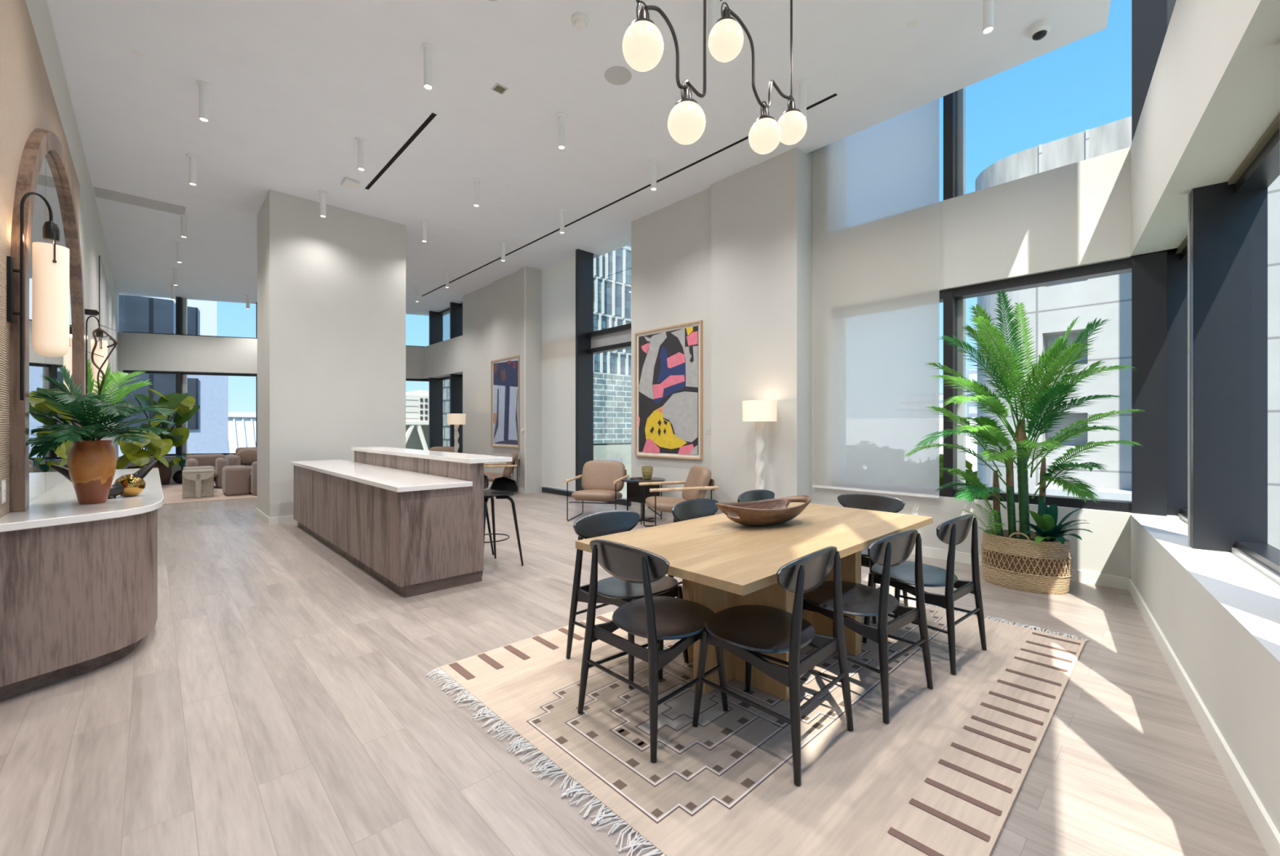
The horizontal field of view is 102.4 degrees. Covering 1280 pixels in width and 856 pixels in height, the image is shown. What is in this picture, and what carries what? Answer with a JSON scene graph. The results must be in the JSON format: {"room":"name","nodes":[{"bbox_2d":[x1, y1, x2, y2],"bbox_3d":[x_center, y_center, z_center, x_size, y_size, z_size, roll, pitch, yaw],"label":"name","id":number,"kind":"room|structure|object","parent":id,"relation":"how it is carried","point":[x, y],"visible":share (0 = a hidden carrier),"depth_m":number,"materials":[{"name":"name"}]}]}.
{"room":"common room","nodes":[
{"label":"common room","id":0,"kind":"room"},
{"bbox_2d":[25,0,118,469],"bbox_3d":[-6.584,-1.950,5.883,0.260,6.600,19.000,0,0,-44],"label":"wall","id":1,"kind":"structure","parent":0,"point":[93,245],"depth_m":6.12,"materials":[{"name":"white paint"}]},
{"bbox_2d":[6,191,69,399],"bbox_3d":[-3.340,-0.729,2.870,0.143,1.157,0.241,0,0,-2],"label":"wall sconce","id":2,"kind":"object","parent":1,"relation":"attached to","point":[50,261],"visible":1,"depth_m":2.86,"materials":[{"name":"white glass"}]},
{"bbox_2d":[0,0,79,518],"bbox_3d":[-4.136,-0.640,3.518,0.030,3.980,5.600,0,0,-44],"label":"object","id":3,"kind":"structure","parent":1,"relation":"attached to","point":[28,104],"depth_m":2.87,"materials":[{"name":"beige"}]},
{"bbox_2d":[85,315,107,413],"bbox_3d":[-6.351,-0.729,5.995,0.143,1.157,0.241,0,0,-2],"label":"wall sconce","id":4,"kind":"object","parent":1,"relation":"attached to","point":[103,351],"visible":0.53,"depth_m":5.99,"materials":[{"name":"white glass"}]},
{"bbox_2d":[98,255,113,406],"bbox_3d":[-9.792,-1.535,9.456,0.011,2.290,4.040,0,0,-44],"label":"wall art","id":5,"kind":"object","parent":1,"relation":"attached to","point":[105,299],"visible":0.49,"depth_m":9.20,"materials":[{"name":"grey fabric"}]},
{"bbox_2d":[117,331,426,477],"bbox_3d":[-9.377,-0.495,13.992,7.500,3.690,0.460,0,0,-20],"label":"wall","id":6,"kind":"structure","parent":0,"point":[135,351],"depth_m":13.04,"materials":[{"name":"white paint"}]},
{"bbox_2d":[123,296,424,346],"bbox_3d":[-9.375,-2.835,13.987,7.300,0.990,0.150,0,0,-20],"label":"window","id":7,"kind":"structure","parent":6,"relation":"in","point":[181,304],"depth_m":13.17,"materials":[{"name":"black metal"}]},
{"bbox_2d":[123,369,429,456],"bbox_3d":[-9.375,-0.360,13.987,7.300,2.140,0.150,0,0,-20],"label":"window","id":8,"kind":"structure","parent":6,"relation":"in","point":[181,377],"depth_m":13.18,"materials":[{"name":"black metal"}]},
{"bbox_2d":[257,189,405,517],"bbox_3d":[-4.914,-0.990,8.242,1.830,4.680,1.180,0,0,-44],"label":"wall pillar","id":9,"kind":"structure","parent":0,"point":[331,288],"depth_m":7.69,"materials":[{"name":"white paint"}]},
{"bbox_2d":[255,507,297,524],"bbox_3d":[-4.914,1.300,8.242,1.858,0.100,1.208,0,0,-44],"label":"baseboard","id":10,"kind":"structure","parent":9,"relation":"attached to","point":[289,518],"depth_m":7.30,"materials":[{"name":"white paint"}]},
{"bbox_2d":[422,335,462,378],"bbox_3d":[-5.225,-0.495,14.210,0.600,3.690,2.800,0,0,-44],"label":"wall","id":11,"kind":"structure","parent":0,"point":[443,358],"depth_m":13.83,"materials":[{"name":"white paint"}]},
{"bbox_2d":[429,373,462,453],"bbox_3d":[-5.154,-0.360,14.070,0.410,2.140,2.500,0,0,-44],"label":"window","id":12,"kind":"structure","parent":11,"relation":"in","point":[436,384],"depth_m":14.65,"materials":[{"name":"black metal"}]},
{"bbox_2d":[429,302,462,344],"bbox_3d":[-5.154,-2.835,14.070,0.410,0.990,2.500,0,0,-44],"label":"window","id":13,"kind":"structure","parent":11,"relation":"in","point":[455,309],"depth_m":14.44,"materials":[{"name":"black metal"}]},
{"bbox_2d":[462,266,546,493],"bbox_3d":[-3.195,-1.950,12.000,0.700,6.600,3.200,0,0,-44],"label":"wall","id":14,"kind":"structure","parent":0,"point":[493,313],"depth_m":11.34,"materials":[{"name":"white paint"}]},
{"bbox_2d":[491,355,519,447],"bbox_3d":[-2.953,-0.555,11.278,0.045,1.950,1.220,0,0,-44],"label":"framed painting","id":15,"kind":"object","parent":14,"relation":"attached to","point":[505,371],"visible":1,"depth_m":11.26,"materials":[{"name":"multicoloured paper"}]},
{"bbox_2d":[524,266,525,493],"bbox_3d":[-2.371,-0.990,10.614,0.015,4.680,0.035,0,0,-44],"label":"trim","id":16,"kind":"structure","parent":14,"relation":"attached to","point":[524,266],"depth_m":10.62,"materials":[{"name":"white paint"}]},
{"bbox_2d":[46,0,1111,315],"bbox_3d":[-4.060,-4.290,8.410,6.900,1.920,18.802,0,0,-44],"label":"ceiling","id":17,"kind":"structure","parent":0,"point":[295,83],"depth_m":5.28,"materials":[{"name":"paint"}]},
{"bbox_2d":[93,186,186,214],"bbox_3d":[-7.340,-3.327,7.579,0.960,0.006,0.420,0,0,-44],"label":"strip","id":18,"kind":"object","parent":17,"relation":"attached to","point":[99,192],"visible":1,"depth_m":7.55,"materials":[{"name":"grey"}]},
{"bbox_2d":[186,153,199,185],"bbox_3d":[-5.483,-3.158,6.308,0.120,0.345,0.120,0,0,-44],"label":"ceiling spotlight","id":19,"kind":"object","parent":17,"relation":"attached to","point":[193,158],"visible":1,"depth_m":6.28,"materials":[{"name":"white metal"}]},
{"bbox_2d":[195,80,212,122],"bbox_3d":[-4.230,-3.158,4.989,0.120,0.345,0.120,0,0,-44],"label":"ceiling spotlight","id":20,"kind":"object","parent":17,"relation":"attached to","point":[204,87],"visible":1,"depth_m":4.96,"materials":[{"name":"white metal"}]},
{"bbox_2d":[355,137,367,170],"bbox_3d":[-3.222,-3.158,5.946,0.120,0.345,0.120,0,0,-44],"label":"ceiling spotlight","id":21,"kind":"object","parent":17,"relation":"attached to","point":[361,141],"visible":1,"depth_m":5.92,"materials":[{"name":"white metal"}]},
{"bbox_2d":[364,111,437,190],"bbox_3d":[-2.994,-3.328,6.308,0.066,0.005,2.386,0,0,-44],"label":"ceiling slot","id":22,"kind":"object","parent":17,"relation":"attached to","point":[432,116],"visible":1,"depth_m":6.13,"materials":[{"name":"black metal"}]},
{"bbox_2d":[420,43,435,89],"bbox_3d":[-1.858,-3.158,4.511,0.120,0.345,0.120,0,0,-44],"label":"ceiling spotlight","id":23,"kind":"object","parent":17,"relation":"attached to","point":[428,50],"visible":1,"depth_m":4.48,"materials":[{"name":"white metal"}]},
{"bbox_2d":[555,111,567,149],"bbox_3d":[-0.836,-3.158,5.482,0.120,0.345,0.120,0,0,-44],"label":"ceiling spotlight","id":24,"kind":"object","parent":17,"relation":"attached to","point":[561,116],"visible":1,"depth_m":5.45,"materials":[{"name":"white metal"}]},
{"bbox_2d":[571,11,588,30],"bbox_3d":[-0.487,-3.292,4.186,0.140,0.075,0.140,0,0,-44],"label":"smoke detector","id":25,"kind":"object","parent":17,"relation":"attached to","point":[580,20],"visible":1,"depth_m":4.15,"materials":[{"name":"white plastic"}]},
{"bbox_2d":[604,66,631,84],"bbox_3d":[-0.208,-3.327,4.865,0.260,0.006,0.260,0,0,-44],"label":"ceiling speaker","id":26,"kind":"object","parent":17,"relation":"attached to","point":[615,75],"visible":1,"depth_m":4.85,"materials":[{"name":"grey plastic"}]},
{"bbox_2d":[422,92,838,296],"bbox_3d":[-1.772,-3.328,9.055,0.061,0.005,10.846,0,0,-44],"label":"ceiling slot","id":27,"kind":"object","parent":17,"relation":"attached to","point":[833,95],"visible":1,"depth_m":7.21,"materials":[{"name":"black metal"}]},
{"bbox_2d":[706,0,719,46],"bbox_3d":[0.562,-3.158,4.010,0.120,0.345,0.120,0,0,-44],"label":"ceiling spotlight","id":28,"kind":"object","parent":17,"relation":"attached to","point":[712,5],"visible":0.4,"depth_m":3.98,"materials":[{"name":"white metal"}]},
{"bbox_2d":[622,0,807,154],"bbox_3d":[0.500,-2.420,2.958,1.700,1.821,0.202,0,0,-44],"label":"pendant light","id":29,"kind":"object","parent":17,"relation":"hanging from","point":[642,44],"visible":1,"depth_m":2.81,"materials":[{"name":"white glass"}]},
{"bbox_2d":[795,78,808,118],"bbox_3d":[1.570,-3.158,4.968,0.120,0.345,0.120,0,0,-44],"label":"ceiling spotlight","id":30,"kind":"object","parent":17,"relation":"attached to","point":[802,84],"visible":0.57,"depth_m":4.94,"materials":[{"name":"white metal"}]},
{"bbox_2d":[982,0,994,34],"bbox_3d":[2.617,-3.158,3.866,0.120,0.345,0.120,0,0,-44],"label":"ceiling spotlight","id":31,"kind":"object","parent":17,"relation":"attached to","point":[988,6],"visible":1,"depth_m":3.84,"materials":[{"name":"white metal"}]},
{"bbox_2d":[1027,18,1051,40],"bbox_3d":[3.313,-3.277,4.266,0.160,0.105,0.160,0,0,-44],"label":"dome camera","id":32,"kind":"object","parent":17,"relation":"attached to","point":[1037,31],"visible":1,"depth_m":4.23,"materials":[{"name":"white plastic"}]},
{"bbox_2d":[0,480,1268,855],"bbox_3d":[-3.936,1.475,8.134,7.100,0.250,19.610,0,0,-44],"label":"floor","id":33,"kind":"structure","parent":0,"point":[279,699],"depth_m":2.29,"materials":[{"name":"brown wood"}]},
{"bbox_2d":[0,467,164,701],"bbox_3d":[-4.329,0.905,4.192,0.620,0.890,4.278,0,0,-44],"label":"counter","id":34,"kind":"object","parent":33,"relation":"on","point":[78,582],"depth_m":2.75,"materials":[{"name":"brown wood"}]},
{"bbox_2d":[9,128,85,511],"bbox_3d":[-4.657,-0.876,4.128,0.055,2.668,3.600,0,0,-44],"label":"wall mirror","id":35,"kind":"object","parent":34,"relation":"on","point":[43,168],"visible":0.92,"depth_m":3.41,"materials":[{"name":"brown wood"}]},
{"bbox_2d":[0,467,164,532],"bbox_3d":[-4.329,0.480,4.192,0.620,0.040,4.278,0,0,-44],"label":"countertop","id":36,"kind":"structure","parent":34,"relation":"on","point":[59,505],"depth_m":3.00,"materials":[{"name":"white stone"}]},
{"bbox_2d":[66,440,116,504],"bbox_3d":[-3.357,0.268,3.156,0.210,0.384,0.210,0,0,-44],"label":"terracotta vase","id":37,"kind":"object","parent":34,"relation":"on","point":[91,465],"visible":0.97,"depth_m":3.10,"materials":[{"name":"orange ceramic"}]},
{"bbox_2d":[79,323,117,444],"bbox_3d":[-3.273,-0.265,3.108,0.169,0.739,0.153,0,0,-44],"label":"branch","id":38,"kind":"object","parent":37,"relation":"in","point":[100,388],"visible":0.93,"depth_m":3.12,"materials":[{"name":"brown wood"}]},
{"bbox_2d":[26,357,175,459],"bbox_3d":[-3.165,-0.122,3.066,0.629,0.612,0.946,0,0,-44],"label":"foliage","id":39,"kind":"object","parent":37,"relation":"in","point":[63,432],"visible":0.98,"depth_m":3.03,"materials":[{"name":"green plant"}]},
{"bbox_2d":[49,459,157,498],"bbox_3d":[-3.467,0.341,3.348,0.083,0.238,0.524,0,0,21],"label":"sculpture","id":40,"kind":"object","parent":34,"relation":"on","point":[117,488],"visible":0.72,"depth_m":3.37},
{"bbox_2d":[113,473,146,496],"bbox_3d":[-3.438,0.385,3.465,0.156,0.150,0.156,0,0,-44],"label":"brass vessel","id":41,"kind":"object","parent":34,"relation":"on","point":[133,486],"visible":0.9,"depth_m":3.43,"materials":[{"name":"gold metal"}]},
{"bbox_2d":[144,462,172,484],"bbox_3d":[-11.451,1.090,12.225,0.480,0.520,0.477,0,0,-44],"label":"woven pot","id":42,"kind":"object","parent":33,"relation":"on","point":[165,472],"visible":0.49,"depth_m":12.16,"materials":[{"name":"brown wicker"}]},
{"bbox_2d":[130,387,199,462],"bbox_3d":[-11.341,-0.021,12.210,1.266,1.831,1.195,0,0,-4],"label":"philodendron","id":43,"kind":"object","parent":42,"relation":"in","point":[184,407],"visible":0.5,"depth_m":12.30,"materials":[{"name":"green plant"}]},
{"bbox_2d":[161,483,257,504],"bbox_3d":[-8.833,1.344,11.437,3.850,0.012,4.050,0,0,-44],"label":"area rug","id":44,"kind":"object","parent":33,"relation":"on","point":[172,494],"visible":0.07,"depth_m":9.98,"materials":[{"name":"beige carpet"}]},
{"bbox_2d":[127,465,157,468],"bbox_3d":[-11.054,1.100,11.430,0.480,0.500,0.477,0,0,-44],"label":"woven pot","id":45,"kind":"object","parent":44,"relation":"on","point":[137,466],"visible":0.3,"depth_m":11.24,"materials":[{"name":"black wicker"}]},
{"bbox_2d":[115,426,173,469],"bbox_3d":[-10.935,0.438,11.360,0.921,0.934,1.084,0,0,-44],"label":"plant","id":46,"kind":"object","parent":45,"relation":"in","point":[132,451],"visible":0.7,"depth_m":11.12,"materials":[{"name":"green plant"}]},
{"bbox_2d":[182,468,213,497],"bbox_3d":[-8.545,1.073,9.951,0.460,0.530,0.400,0,0,-41],"label":"side table","id":47,"kind":"object","parent":44,"relation":"on","point":[198,482],"visible":1,"depth_m":9.83,"materials":[{"name":"stone"}]},
{"bbox_2d":[186,453,227,488],"bbox_3d":[-9.683,0.968,11.498,0.680,0.740,0.790,0,0,-44],"label":"lounge chair","id":48,"kind":"object","parent":44,"relation":"on","point":[218,461],"visible":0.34,"depth_m":11.48,"materials":[{"name":"fabric"}]},
{"bbox_2d":[222,461,257,495],"bbox_3d":[-7.676,1.003,10.764,1.600,0.670,1.020,0,0,-44],"label":"sofa","id":49,"kind":"object","parent":44,"relation":"on","point":[237,480],"visible":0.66,"depth_m":10.17,"materials":[{"name":"fabric"}]},
{"bbox_2d":[225,446,257,471],"bbox_3d":[-9.102,0.908,12.919,2.000,0.860,0.970,0,0,-44],"label":"sofa","id":50,"kind":"object","parent":44,"relation":"on","point":[233,460],"visible":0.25,"depth_m":12.04,"materials":[{"name":"fabric"}]},
{"bbox_2d":[236,448,257,463],"bbox_3d":[-9.581,0.690,12.581,0.460,0.388,0.191,0,0,-44],"label":"cushion","id":51,"kind":"object","parent":50,"relation":"on","point":[247,455],"visible":0.84,"depth_m":12.52,"materials":[{"name":"beige fabric"}]},
{"bbox_2d":[290,446,511,597],"bbox_3d":[-2.985,0.807,5.875,0.995,1.085,4.250,0,0,-44],"label":"kitchen island","id":52,"kind":"object","parent":33,"relation":"on","point":[412,519],"depth_m":4.48,"materials":[{"name":"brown wood"}]},
{"bbox_2d":[290,459,472,492],"bbox_3d":[-3.123,0.480,5.744,0.615,0.040,4.250,0,0,-44],"label":"countertop","id":53,"kind":"structure","parent":52,"relation":"on","point":[397,480],"depth_m":4.93,"materials":[{"name":"white stone"}]},
{"bbox_2d":[446,413,466,452],"bbox_3d":[-4.198,0.512,11.764,0.410,1.675,0.410,0,0,-44],"label":"floor lamp","id":54,"kind":"object","parent":33,"relation":"on","point":[455,419],"visible":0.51,"depth_m":11.64,"materials":[{"name":"beige fabric"}]},
{"bbox_2d":[484,452,519,496],"bbox_3d":[-2.910,0.927,10.501,0.871,0.845,0.761,0,0,-7],"label":"armchair","id":55,"kind":"object","parent":33,"relation":"on","point":[508,466],"visible":0.59,"depth_m":10.24,"materials":[{"name":"beige leather"}]},
{"bbox_2d":[484,471,511,481],"bbox_3d":[-2.965,1.005,10.495,0.656,0.192,0.680,0,0,-7],"label":"seat cushion","id":56,"kind":"object","parent":55,"relation":"on","point":[491,476],"depth_m":10.24,"materials":[{"name":"beige leather"}]},
{"bbox_2d":[502,452,518,476],"bbox_3d":[-2.647,0.750,10.532,0.268,0.491,0.680,0,0,-7],"label":"cushion","id":57,"kind":"object","parent":55,"relation":"on","point":[508,466],"depth_m":10.23,"materials":[{"name":"beige fabric"}]},
{"bbox_2d":[481,475,523,576],"bbox_3d":[-1.471,0.915,5.003,0.460,0.874,0.490,0,0,38],"label":"bar stool","id":58,"kind":"object","parent":33,"relation":"on","point":[502,486],"visible":0.7,"depth_m":5.11,"materials":[{"name":"black metal"}]},
{"bbox_2d":[564,460,629,520],"bbox_3d":[-0.623,0.927,7.717,0.761,0.845,0.871,0,0,12],"label":"armchair","id":59,"kind":"object","parent":33,"relation":"on","point":[601,481],"visible":0.94,"depth_m":7.86,"materials":[{"name":"beige leather"}]},
{"bbox_2d":[571,488,622,501],"bbox_3d":[-0.634,1.005,7.663,0.680,0.192,0.656,0,0,12],"label":"seat cushion","id":60,"kind":"object","parent":59,"relation":"on","point":[590,495],"depth_m":7.39,"materials":[{"name":"beige leather"}]},
{"bbox_2d":[581,460,625,491],"bbox_3d":[-0.569,0.750,7.976,0.680,0.491,0.268,0,0,12],"label":"cushion","id":61,"kind":"object","parent":59,"relation":"on","point":[596,474],"depth_m":7.91,"materials":[{"name":"beige leather"}]},
{"bbox_2d":[621,476,665,524],"bbox_3d":[0.051,1.048,7.525,0.640,0.605,0.640,0,0,-44],"label":"side table","id":62,"kind":"object","parent":33,"relation":"on","point":[634,491],"visible":0.57,"depth_m":7.41,"materials":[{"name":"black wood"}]},
{"bbox_2d":[627,482,659,502],"bbox_3d":[0.058,0.922,7.532,0.340,0.295,0.320,0,0,-44],"label":"box shelf","id":63,"kind":"object","parent":62,"relation":"attached to","point":[633,488],"depth_m":7.41,"materials":[{"name":"black wood"}]},
{"bbox_2d":[638,465,718,526],"bbox_3d":[0.481,0.927,6.744,0.871,0.845,0.761,0,0,-11],"label":"armchair","id":64,"kind":"object","parent":33,"relation":"on","point":[699,480],"visible":0.72,"depth_m":6.53,"materials":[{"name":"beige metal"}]},
{"bbox_2d":[645,495,686,512],"bbox_3d":[0.427,1.005,6.734,0.656,0.192,0.680,0,0,-11],"label":"seat cushion","id":65,"kind":"object","parent":64,"relation":"on","point":[664,504],"depth_m":6.48,"materials":[{"name":"beige leather"}]},
{"bbox_2d":[681,465,711,499],"bbox_3d":[0.742,0.750,6.793,0.268,0.491,0.680,0,0,-11],"label":"cushion","id":66,"kind":"object","parent":64,"relation":"on","point":[698,476],"depth_m":6.59,"materials":[{"name":"beige leather"}]},
{"bbox_2d":[425,594,1090,855],"bbox_3d":[0.841,1.340,3.050,3.271,0.021,2.469,0,0,-44],"label":"area rug","id":67,"kind":"object","parent":33,"relation":"on","point":[952,760],"visible":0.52,"depth_m":2.22,"materials":[{"name":"beige fabric"}]},
{"bbox_2d":[565,510,688,688],"bbox_3d":[-0.063,0.921,2.970,0.520,0.829,0.543,0,0,-44],"label":"dining chair","id":68,"kind":"object","parent":67,"relation":"on","point":[613,590],"visible":0.73,"depth_m":2.97,"materials":[{"name":"black wood"}]},
{"bbox_2d":[577,538,728,762],"bbox_3d":[0.075,0.921,2.416,0.543,0.829,0.520,0,0,-44],"label":"dining chair","id":69,"kind":"object","parent":67,"relation":"on","point":[657,619],"visible":0.95,"depth_m":2.30,"materials":[{"name":"black wood"}]},
{"bbox_2d":[667,497,719,584],"bbox_3d":[0.530,0.921,3.506,0.520,0.829,0.543,0,0,-45],"label":"dining chair","id":70,"kind":"object","parent":67,"relation":"on","point":[691,508],"visible":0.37,"depth_m":3.65,"materials":[{"name":"black wood"}]},
{"bbox_2d":[575,502,933,700],"bbox_3d":[0.807,0.964,3.071,2.160,0.740,1.060,0,0,-44],"label":"dining table","id":71,"kind":"object","parent":67,"relation":"on","point":[722,562],"visible":0.71,"depth_m":2.68,"materials":[{"name":"brown wood"}]},
{"bbox_2d":[715,494,811,525],"bbox_3d":[0.775,0.516,3.192,0.746,0.150,0.355,0,0,-30],"label":"wooden bowl","id":72,"kind":"object","parent":71,"relation":"on","point":[772,511],"visible":1,"depth_m":3.08,"materials":[{"name":"brown wood"}]},
{"bbox_2d":[737,488,774,502],"bbox_3d":[1.075,0.921,4.037,0.520,0.829,0.543,0,0,-44],"label":"dining chair","id":73,"kind":"object","parent":67,"relation":"on","point":[752,495],"visible":0.23,"depth_m":4.21,"materials":[{"name":"black wood"}]},
{"bbox_2d":[692,545,853,785],"bbox_3d":[0.577,0.921,2.284,0.543,0.829,0.520,0,0,44],"label":"dining chair","id":74,"kind":"object","parent":67,"relation":"on","point":[745,631],"visible":1,"depth_m":2.19,"materials":[{"name":"black wood"}]},
{"bbox_2d":[802,528,933,723],"bbox_3d":[1.139,0.921,2.688,0.520,0.829,0.543,0,0,-40],"label":"dining chair","id":75,"kind":"object","parent":67,"relation":"on","point":[891,550],"visible":0.81,"depth_m":2.56,"materials":[{"name":"black wood"}]},
{"bbox_2d":[836,492,908,623],"bbox_3d":[1.638,0.921,3.846,0.543,0.829,0.520,0,0,-44],"label":"dining chair","id":76,"kind":"object","parent":67,"relation":"on","point":[865,500],"visible":0.41,"depth_m":3.94,"materials":[{"name":"black wood"}]},
{"bbox_2d":[862,514,986,674],"bbox_3d":[1.724,0.921,3.147,0.520,0.829,0.543,0,0,-40],"label":"dining chair","id":77,"kind":"object","parent":67,"relation":"on","point":[953,531],"visible":0.86,"depth_m":3.02,"materials":[{"name":"black wood"}]},
{"bbox_2d":[742,400,777,489],"bbox_3d":[1.438,0.512,6.181,0.410,1.675,0.410,0,0,-44],"label":"floor lamp","id":78,"kind":"object","parent":33,"relation":"on","point":[759,411],"visible":0.64,"depth_m":6.08,"materials":[{"name":"white fabric"}]},
{"bbox_2d":[980,525,1071,594],"bbox_3d":[3.303,1.109,4.421,0.632,0.482,0.456,0,0,43],"label":"woven basket","id":79,"kind":"object","parent":33,"relation":"on","point":[1044,566],"visible":0.95,"depth_m":4.24,"materials":[{"name":"brown wicker"}]},
{"bbox_2d":[960,496,1004,534],"bbox_3d":[2.952,0.787,4.414,0.322,0.390,0.364,0,0,-44],"label":"fern","id":80,"kind":"object","parent":79,"relation":"on","point":[994,525],"visible":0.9,"depth_m":4.44,"materials":[{"name":"green plant"}]},
{"bbox_2d":[904,288,1143,539],"bbox_3d":[3.003,-0.088,4.214,1.515,2.162,0.944,0,0,26],"label":"areca palm","id":81,"kind":"object","parent":79,"relation":"in","point":[1042,400],"visible":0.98,"depth_m":4.28,"materials":[{"name":"green plant"}]},
{"bbox_2d":[1015,499,1093,544],"bbox_3d":[3.299,0.774,4.123,0.498,0.371,0.411,0,0,24],"label":"plant","id":82,"kind":"object","parent":79,"relation":"on","point":[1047,530],"visible":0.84,"depth_m":4.18,"materials":[{"name":"green plant"}]},
{"bbox_2d":[631,146,812,515],"bbox_3d":[1.106,-1.950,7.438,0.750,6.600,2.980,0,0,-44],"label":"wall","id":83,"kind":"structure","parent":0,"point":[734,255],"depth_m":6.67,"materials":[{"name":"white paint"}]},
{"bbox_2d":[542,248,631,506],"bbox_3d":[-1.008,-0.990,9.677,0.370,4.680,3.180,0,0,-44],"label":"window","id":84,"kind":"structure","parent":83,"relation":"in","point":[588,342],"depth_m":9.65,"materials":[{"name":"black metal"}]},
{"bbox_2d":[541,257,575,491],"bbox_3d":[-1.565,-1.045,10.314,0.024,4.550,1.470,0,0,-44],"label":"wall","id":85,"kind":"structure","parent":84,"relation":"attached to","point":[558,281],"depth_m":10.37,"materials":[{"name":"paint"}]},
{"bbox_2d":[634,320,702,459],"bbox_3d":[0.400,-0.532,7.705,0.045,1.955,1.360,0,0,-44],"label":"framed painting","id":86,"kind":"object","parent":83,"relation":"attached to","point":[668,360],"visible":1,"depth_m":7.67,"materials":[{"name":"multicoloured paper"}]},
{"bbox_2d":[812,146,1181,577],"bbox_3d":[3.379,-1.950,5.307,0.390,6.600,3.240,0,0,-44],"label":"wall","id":87,"kind":"structure","parent":0,"point":[1077,214],"depth_m":4.73,"materials":[{"name":"white paint"}]},
{"bbox_2d":[812,97,939,497],"bbox_3d":[2.591,-1.365,5.780,0.024,4.170,1.390,0,0,-44],"label":"roller shade","id":88,"kind":"object","parent":87,"relation":"attached to","point":[876,188],"visible":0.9,"depth_m":5.69,"materials":[{"name":"fabric"}]},
{"bbox_2d":[911,544,1128,590],"bbox_3d":[3.101,1.300,5.306,0.014,0.100,2.860,0,0,-44],"label":"baseboard","id":89,"kind":"structure","parent":87,"relation":"attached to","point":[1104,580],"depth_m":4.50,"materials":[{"name":"white paint"}]},
{"bbox_2d":[939,250,1167,515],"bbox_3d":[3.374,-0.360,5.254,0.270,2.140,2.810,0,0,-44],"label":"window","id":90,"kind":"structure","parent":87,"relation":"in","point":[1148,271],"depth_m":4.27,"materials":[{"name":"black metal"}]},
{"bbox_2d":[942,0,1167,200],"bbox_3d":[3.374,-3.750,5.254,0.270,3.000,2.810,0,0,-44],"label":"window","id":91,"kind":"structure","parent":87,"relation":"in","point":[1148,17],"depth_m":4.28,"materials":[{"name":"black metal"}]},
{"bbox_2d":[1130,0,1279,256],"bbox_3d":[1.736,-1.885,0.913,0.460,0.910,9.000,0,0,38],"label":"wall","id":92,"kind":"structure","parent":0,"point":[1213,93],"depth_m":2.62,"materials":[{"name":"white paint"}]},
{"bbox_2d":[1130,514,1279,833],"bbox_3d":[1.736,1.035,0.913,0.460,0.630,9.000,0,0,38],"label":"wall","id":93,"kind":"structure","parent":0,"point":[1219,614],"depth_m":2.21,"materials":[{"name":"white paint"}]},
{"bbox_2d":[1128,577,1279,855],"bbox_3d":[2.012,1.300,1.649,0.014,0.100,7.300,0,0,38],"label":"baseboard","id":94,"kind":"structure","parent":93,"relation":"attached to","point":[1267,832],"depth_m":2.08,"materials":[{"name":"white paint"}]},
{"bbox_2d":[1167,112,1279,583],"bbox_3d":[1.768,-0.355,0.887,0.298,2.150,8.800,0,0,38],"label":"window","id":95,"kind":"structure","parent":93,"relation":"in","point":[1217,277],"depth_m":3.00,"materials":[{"name":"black metal"}]},
{"label":"outside","id":96,"kind":"structure","parent":0,"visible":0},
{"bbox_3d":[-25.748,9.550,99.685,400.000,0.400,420.000,0,0,-44],"label":"ground","id":97,"kind":"structure","parent":96,"visible":0},
{"bbox_2d":[118,294,228,456],"bbox_3d":[-26.124,-0.650,14.457,22.040,20.000,9.050,0,0,-44],"label":"office block","id":98,"kind":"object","parent":97,"relation":"on","point":[208,427],"visible":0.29,"depth_m":18.08,"materials":[{"name":"white"}]},
{"bbox_2d":[228,411,256,453],"bbox_3d":[-29.400,4.050,39.071,7.400,10.600,5.450,0,0,-44],"label":"ribbed hall","id":99,"kind":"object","parent":97,"relation":"on","point":[242,424],"visible":0.11,"depth_m":39.83,"materials":[{"name":"white"}]},
{"bbox_2d":[405,390,429,449],"bbox_3d":[-31.772,2.400,63.199,17.000,13.900,12.600,0,0,-44],"label":"office building","id":100,"kind":"structure","parent":97,"relation":"on","point":[417,402],"depth_m":60.88,"materials":[{"name":"beige concrete"}]},
{"bbox_2d":[443,379,449,446],"bbox_3d":[-20.625,1.900,62.065,6.400,14.900,3.200,0,0,-44],"label":"tower","id":101,"kind":"structure","parent":97,"relation":"on","point":[446,383],"depth_m":59.19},
{"bbox_2d":[593,244,631,498],"bbox_3d":[-0.922,-7.250,67.751,36.200,33.200,10.500,0,0,-44],"label":"building","id":102,"kind":"structure","parent":97,"relation":"on","point":[612,269],"depth_m":60.15,"materials":[{"name":"white"}]},
{"bbox_2d":[939,417,977,471],"bbox_3d":[34.394,4.050,72.685,10.000,10.600,46.000,0,0,-44],"label":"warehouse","id":103,"kind":"structure","parent":97,"relation":"on","point":[970,444],"depth_m":60.65,"materials":[{"name":"white"}]},
{"bbox_2d":[966,368,977,417],"bbox_3d":[55.020,0.350,77.109,10.000,18.000,8.000,0,0,-44],"label":"high rise","id":104,"kind":"structure","parent":97,"relation":"on","point":[971,374],"depth_m":76.10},
{"bbox_2d":[975,115,1279,549],"bbox_3d":[26.151,0.300,14.579,22.000,18.100,25.110,0,0,-44],"label":"concrete building","id":105,"kind":"structure","parent":97,"relation":"on","point":[1050,309],"depth_m":15.01,"materials":[{"name":"grey concrete"}]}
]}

